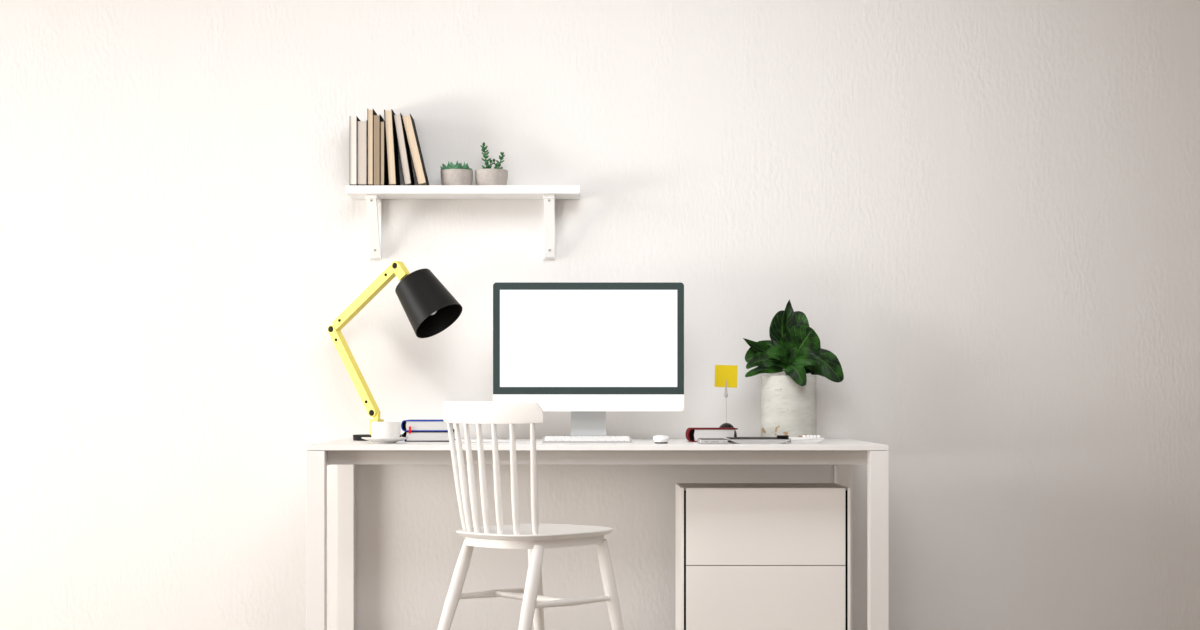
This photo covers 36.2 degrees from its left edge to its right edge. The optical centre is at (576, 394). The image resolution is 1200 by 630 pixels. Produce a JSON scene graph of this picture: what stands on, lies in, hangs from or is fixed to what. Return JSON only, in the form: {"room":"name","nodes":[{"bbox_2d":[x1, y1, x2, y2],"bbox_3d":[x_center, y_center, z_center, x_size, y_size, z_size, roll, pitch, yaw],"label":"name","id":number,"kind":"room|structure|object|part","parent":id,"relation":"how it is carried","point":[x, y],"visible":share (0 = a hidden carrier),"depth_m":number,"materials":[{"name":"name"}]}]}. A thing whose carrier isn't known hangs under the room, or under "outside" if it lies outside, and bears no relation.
{"room":"home office","nodes":[
{"label":"home office","id":0,"kind":"room"},
{"bbox_2d":[440,169,472,184],"bbox_3d":[-0.424,-0.760,6.475,0.115,0.062,0.115,0,0,0],"label":"pot","id":1,"kind":"object","parent":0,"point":[448,176],"depth_m":6.43,"materials":[{"name":"grey ceramic"}]},
{"bbox_2d":[475,169,507,184],"bbox_3d":[-0.302,-0.760,6.475,0.117,0.062,0.117,0,0,0],"label":"pot","id":2,"kind":"object","parent":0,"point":[482,176],"depth_m":6.43,"materials":[{"name":"grey ceramic"}]},
{"bbox_2d":[0,0,1199,629],"bbox_3d":[-0.100,-0.588,6.675,9.000,3.150,0.200,0,0,0],"label":"wall","id":3,"kind":"structure","parent":0,"point":[987,212],"depth_m":6.58,"materials":[{"name":"white paint"}]},
{"bbox_2d":[346,185,579,258],"bbox_3d":[-0.398,-0.608,6.480,0.814,0.242,0.190,0,0,0],"label":"wall shelf","id":4,"kind":"object","parent":3,"relation":"attached to","point":[373,194],"visible":1,"depth_m":6.41,"materials":[{"name":"white paint"}]},
{"bbox_2d":[350,116,359,184],"bbox_3d":[-0.780,-0.851,6.476,0.025,0.244,0.145,0,0,0],"label":"book","id":5,"kind":"object","parent":4,"relation":"on","point":[353,120],"visible":0.56,"depth_m":6.41,"materials":[{"name":"white paper"}]},
{"bbox_2d":[357,120,366,184],"bbox_3d":[-0.750,-0.844,6.476,0.034,0.230,0.145,0,0,0],"label":"book","id":6,"kind":"object","parent":4,"relation":"on","point":[361,125],"visible":0.61,"depth_m":6.41,"materials":[{"name":"beige paper"}]},
{"bbox_2d":[367,109,376,184],"bbox_3d":[-0.721,-0.864,6.476,0.020,0.270,0.145,0,0,0],"label":"book","id":7,"kind":"object","parent":4,"relation":"on","point":[370,113],"visible":0.7,"depth_m":6.41,"materials":[{"name":"beige paper"}]},
{"bbox_2d":[373,114,383,184],"bbox_3d":[-0.700,-0.856,6.482,0.024,0.253,0.130,0,0,0],"label":"book","id":8,"kind":"object","parent":4,"relation":"on","point":[376,118],"visible":0.76,"depth_m":6.42,"materials":[{"name":"beige paper"}]},
{"bbox_2d":[380,121,387,184],"bbox_3d":[-0.680,-0.844,6.480,0.015,0.230,0.130,0,0,0],"label":"book","id":9,"kind":"object","parent":4,"relation":"on","point":[383,154],"visible":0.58,"depth_m":6.42,"materials":[{"name":"beige paper"}]},
{"bbox_2d":[384,109,399,184],"bbox_3d":[-0.651,-0.863,6.476,0.044,0.268,0.145,0,0,0],"label":"book","id":10,"kind":"object","parent":4,"relation":"on","point":[390,131],"visible":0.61,"depth_m":6.41,"materials":[{"name":"beige paper"}]},
{"bbox_2d":[393,113,414,184],"bbox_3d":[-0.609,-0.857,6.476,0.065,0.255,0.145,0,0,0],"label":"book","id":11,"kind":"object","parent":4,"relation":"on","point":[404,152],"visible":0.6,"depth_m":6.41,"materials":[{"name":"beige paper"}]},
{"bbox_2d":[401,114,428,184],"bbox_3d":[-0.568,-0.856,6.476,0.089,0.252,0.145,0,0,0],"label":"book","id":12,"kind":"object","parent":4,"relation":"on","point":[408,121],"visible":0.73,"depth_m":6.41,"materials":[{"name":"beige paper"}]},
{"bbox_2d":[440,161,472,184],"bbox_3d":[-0.424,-0.777,6.475,0.115,0.096,0.115,0,0,0],"label":"potted succulent","id":13,"kind":"object","parent":4,"relation":"on","point":[451,174],"visible":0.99,"depth_m":6.43,"materials":[{"name":"grey ceramic"}]},
{"bbox_2d":[475,142,507,184],"bbox_3d":[-0.302,-0.810,6.475,0.117,0.161,0.117,0,0,0],"label":"potted succulent","id":14,"kind":"object","parent":4,"relation":"on","point":[498,175],"visible":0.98,"depth_m":6.44,"materials":[{"name":"grey ceramic"}]},
{"bbox_2d":[761,376,816,436],"bbox_3d":[0.733,0.045,6.355,0.191,0.223,0.191,0,0,0],"label":"pot","id":15,"kind":"object","parent":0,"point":[789,408],"depth_m":6.27,"materials":[{"name":"ceramic"}]},
{"bbox_3d":[-0.100,0.937,2.275,9.000,0.100,8.600,0,0,0],"label":"floor","id":16,"kind":"structure","parent":0,"visible":0},
{"bbox_2d":[437,401,623,629],"bbox_3d":[-0.146,0.455,5.426,0.398,0.873,0.543,0,0,41],"label":"spindle chair","id":17,"kind":"object","parent":16,"relation":"on","point":[535,537],"visible":1,"depth_m":5.31,"materials":[{"name":"white paint"}]},
{"bbox_3d":[-0.382,0.659,5.392,0.188,0.463,0.039,0,0,-36],"label":"leg","id":18,"kind":"part","parent":17,"relation":"part of","materials":[{"name":"white paint"}]},
{"bbox_3d":[-0.264,0.050,5.289,0.398,0.064,0.085,0,0,41],"label":"crest rail","id":19,"kind":"part","parent":17,"relation":"part of","materials":[{"name":"white paint"}]},
{"bbox_3d":[-0.146,0.659,5.188,0.039,0.463,0.188,0,0,28],"label":"leg","id":20,"kind":"part","parent":17,"relation":"part of","materials":[{"name":"white paint"}]},
{"bbox_3d":[-0.131,0.407,5.443,0.378,0.020,0.448,0,0,41],"label":"seat","id":21,"kind":"part","parent":17,"relation":"part of","materials":[{"name":"white paint"}]},
{"bbox_3d":[-0.130,0.428,5.444,0.333,0.025,0.394,0,0,41],"label":"seat frame","id":22,"kind":"part","parent":17,"relation":"part of","materials":[{"name":"white paint"}]},
{"bbox_3d":[-0.122,0.660,5.690,0.039,0.460,0.121,0,0,17],"label":"leg","id":23,"kind":"part","parent":17,"relation":"part of","materials":[{"name":"white paint"}]},
{"bbox_3d":[0.113,0.660,5.486,0.121,0.460,0.039,0,0,-25],"label":"leg","id":24,"kind":"part","parent":17,"relation":"part of","materials":[{"name":"white paint"}]},
{"bbox_2d":[306,439,888,629],"bbox_3d":[0.064,0.522,6.159,1.827,0.730,0.808,0,0,0],"label":"desk","id":25,"kind":"object","parent":16,"relation":"on","point":[346,454],"visible":0.97,"depth_m":5.82,"materials":[{"name":"white paint"}]},
{"bbox_3d":[-0.821,0.531,5.784,0.058,0.712,0.058,0,0,0],"label":"leg","id":26,"kind":"part","parent":25,"relation":"part of","materials":[{"name":"white paint"}]},
{"bbox_3d":[-0.821,0.531,6.534,0.058,0.712,0.058,0,0,0],"label":"leg","id":27,"kind":"part","parent":25,"relation":"part of","materials":[{"name":"white paint"}]},
{"bbox_2d":[362,437,408,442],"bbox_3d":[-0.625,0.147,5.975,0.154,0.018,0.154,0,0,0],"label":"saucer","id":28,"kind":"object","parent":25,"relation":"on","point":[375,440],"visible":0.94,"depth_m":5.93,"materials":[{"name":"white ceramic"}]},
{"bbox_2d":[371,422,400,437],"bbox_3d":[-0.623,0.118,5.976,0.097,0.062,0.101,0,0,-35],"label":"coffee cup","id":29,"kind":"object","parent":28,"relation":"on","point":[378,429],"visible":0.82,"depth_m":5.93,"materials":[{"name":"white ceramic"}]},
{"bbox_2d":[328,261,461,440],"bbox_3d":[-0.637,-0.152,6.326,0.535,0.617,0.184,0,0,30],"label":"desk lamp","id":30,"kind":"object","parent":25,"relation":"on","point":[430,308],"visible":0.91,"depth_m":6.31,"materials":[{"name":"yellow lacquer"},{"name":"black painted metal"}]},
{"bbox_3d":[-0.775,-0.075,6.406,0.198,0.303,0.031,0,0,30],"label":"arm","id":31,"kind":"part","parent":30,"relation":"part of","materials":[{"name":"yellow paint"}]},
{"bbox_3d":[-0.743,-0.332,6.388,0.285,0.228,0.031,0,0,30],"label":"arm","id":32,"kind":"part","parent":30,"relation":"part of","materials":[{"name":"yellow paint"}]},
{"bbox_3d":[-0.694,0.100,6.359,0.034,0.076,0.038,0,0,30],"label":"post","id":33,"kind":"part","parent":30,"relation":"part of","materials":[{"name":"yellow metal"}]},
{"bbox_3d":[-0.501,-0.312,6.258,0.235,0.237,0.182,0,0,41],"label":"lamp shade","id":34,"kind":"part","parent":30,"relation":"part of","materials":[{"name":"black metal"}]},
{"bbox_2d":[402,430,455,441],"bbox_3d":[-0.503,0.139,6.260,0.170,0.035,0.211,0,0,0],"label":"book","id":35,"kind":"object","parent":25,"relation":"on","point":[414,436],"visible":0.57,"depth_m":6.16,"materials":[{"name":"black paper"}]},
{"bbox_2d":[401,419,453,432],"bbox_3d":[-0.507,0.107,6.255,0.167,0.044,0.204,0,0,0],"label":"book","id":36,"kind":"object","parent":35,"relation":"on","point":[410,425],"visible":0.78,"depth_m":6.16,"materials":[{"name":"blue paper"}]},
{"bbox_2d":[455,439,515,442],"bbox_3d":[-0.308,0.153,6.105,0.200,0.008,0.142,0,0,-6],"label":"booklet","id":37,"kind":"object","parent":25,"relation":"on","point":[484,440],"visible":0.49,"depth_m":6.04,"materials":[{"name":"white paper"}]},
{"bbox_2d":[542,436,631,442],"bbox_3d":[0.033,0.147,6.058,0.293,0.020,0.115,0,0,0],"label":"keyboard","id":38,"kind":"object","parent":25,"relation":"on","point":[547,439],"visible":1,"depth_m":6.02,"materials":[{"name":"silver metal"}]},
{"bbox_2d":[493,282,683,436],"bbox_3d":[0.039,-0.113,6.240,0.650,0.539,0.159,0,0,0],"label":"desktop computer","id":39,"kind":"object","parent":25,"relation":"on","point":[588,350],"visible":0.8,"depth_m":6.23,"materials":[{"name":"white plastic"}]},
{"bbox_2d":[653,435,668,443],"bbox_3d":[0.273,0.143,5.955,0.054,0.026,0.104,0,0,0],"label":"computer mouse","id":40,"kind":"object","parent":25,"relation":"on","point":[660,439],"visible":1,"depth_m":5.92,"materials":[{"name":"white plastic"}]},
{"bbox_2d":[685,428,737,441],"bbox_3d":[0.453,0.134,6.190,0.166,0.045,0.150,0,0,0],"label":"book","id":41,"kind":"object","parent":25,"relation":"on","point":[692,434],"visible":0.75,"depth_m":6.12,"materials":[{"name":"red paper"}]},
{"bbox_2d":[697,438,727,443],"bbox_3d":[0.439,0.149,5.950,0.089,0.015,0.151,0,0,0],"label":"smartphone","id":42,"kind":"object","parent":25,"relation":"on","point":[699,440],"visible":1,"depth_m":5.88,"materials":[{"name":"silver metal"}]},
{"bbox_2d":[719,380,736,436],"bbox_3d":[0.514,0.052,6.305,0.072,0.210,0.072,0,0,0],"label":"holder","id":43,"kind":"object","parent":25,"relation":"on","point":[724,425],"visible":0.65,"depth_m":6.30,"materials":[{"name":"silver metal"}]},
{"bbox_2d":[714,365,737,387],"bbox_3d":[0.512,-0.064,6.307,0.080,0.079,0.006,0,0,0],"label":"sticky note","id":44,"kind":"object","parent":43,"relation":"attached to","point":[723,373],"visible":1,"depth_m":6.31,"materials":[{"name":"yellow paper"}]},
{"bbox_2d":[725,437,789,443],"bbox_3d":[0.590,0.149,6.035,0.192,0.016,0.240,0,0,0],"label":"tablet","id":45,"kind":"object","parent":25,"relation":"on","point":[742,440],"visible":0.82,"depth_m":5.92,"materials":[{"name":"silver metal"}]},
{"bbox_2d":[777,435,788,437],"bbox_3d":[0.666,0.135,5.938,0.038,0.010,0.010,0,0,22],"label":"marker pen","id":46,"kind":"object","parent":45,"relation":"on","point":[778,436],"visible":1,"depth_m":5.93,"materials":[{"name":"black plastic"}]},
{"bbox_2d":[743,300,843,436],"bbox_3d":[0.747,-0.087,6.331,0.292,0.486,0.254,0,0,30],"label":"potted plant","id":47,"kind":"object","parent":25,"relation":"on","point":[788,403],"visible":0.99,"depth_m":6.29,"materials":[{"name":"plant"}]},
{"bbox_2d":[788,435,823,442],"bbox_3d":[0.751,0.144,6.055,0.108,0.025,0.164,0,0,0],"label":"notepad","id":48,"kind":"object","parent":25,"relation":"on","point":[813,438],"visible":0.99,"depth_m":5.97,"materials":[{"name":"white paper"}]},
{"bbox_3d":[0.948,0.531,6.534,0.058,0.712,0.058,0,0,0],"label":"leg","id":49,"kind":"part","parent":25,"relation":"part of","materials":[{"name":"white paint"}]},
{"bbox_3d":[0.948,0.531,5.784,0.058,0.712,0.058,0,0,0],"label":"leg","id":50,"kind":"part","parent":25,"relation":"part of","materials":[{"name":"white paint"}]},
{"bbox_2d":[675,483,850,629],"bbox_3d":[0.612,0.594,6.122,0.550,0.585,0.334,0,0,0],"label":"base cabinet","id":51,"kind":"object","parent":16,"relation":"on","point":[749,556],"visible":1,"depth_m":5.95,"materials":[{"name":"white wood"}]},
{"bbox_3d":[0.612,0.309,6.131,0.531,0.014,0.315,0,0,0],"label":"panel","id":52,"kind":"part","parent":51,"relation":"part of","materials":[{"name":"grey paint"}]},
{"bbox_3d":[0.612,0.703,5.964,0.517,0.297,0.018,0,0,0],"label":"drawer","id":53,"kind":"part","parent":51,"relation":"part of","materials":[{"name":"white paint"}]},
{"bbox_3d":[0.612,0.427,5.964,0.517,0.250,0.018,0,0,0],"label":"drawer","id":54,"kind":"part","parent":51,"relation":"part of","materials":[{"name":"white paint"}]}
]}

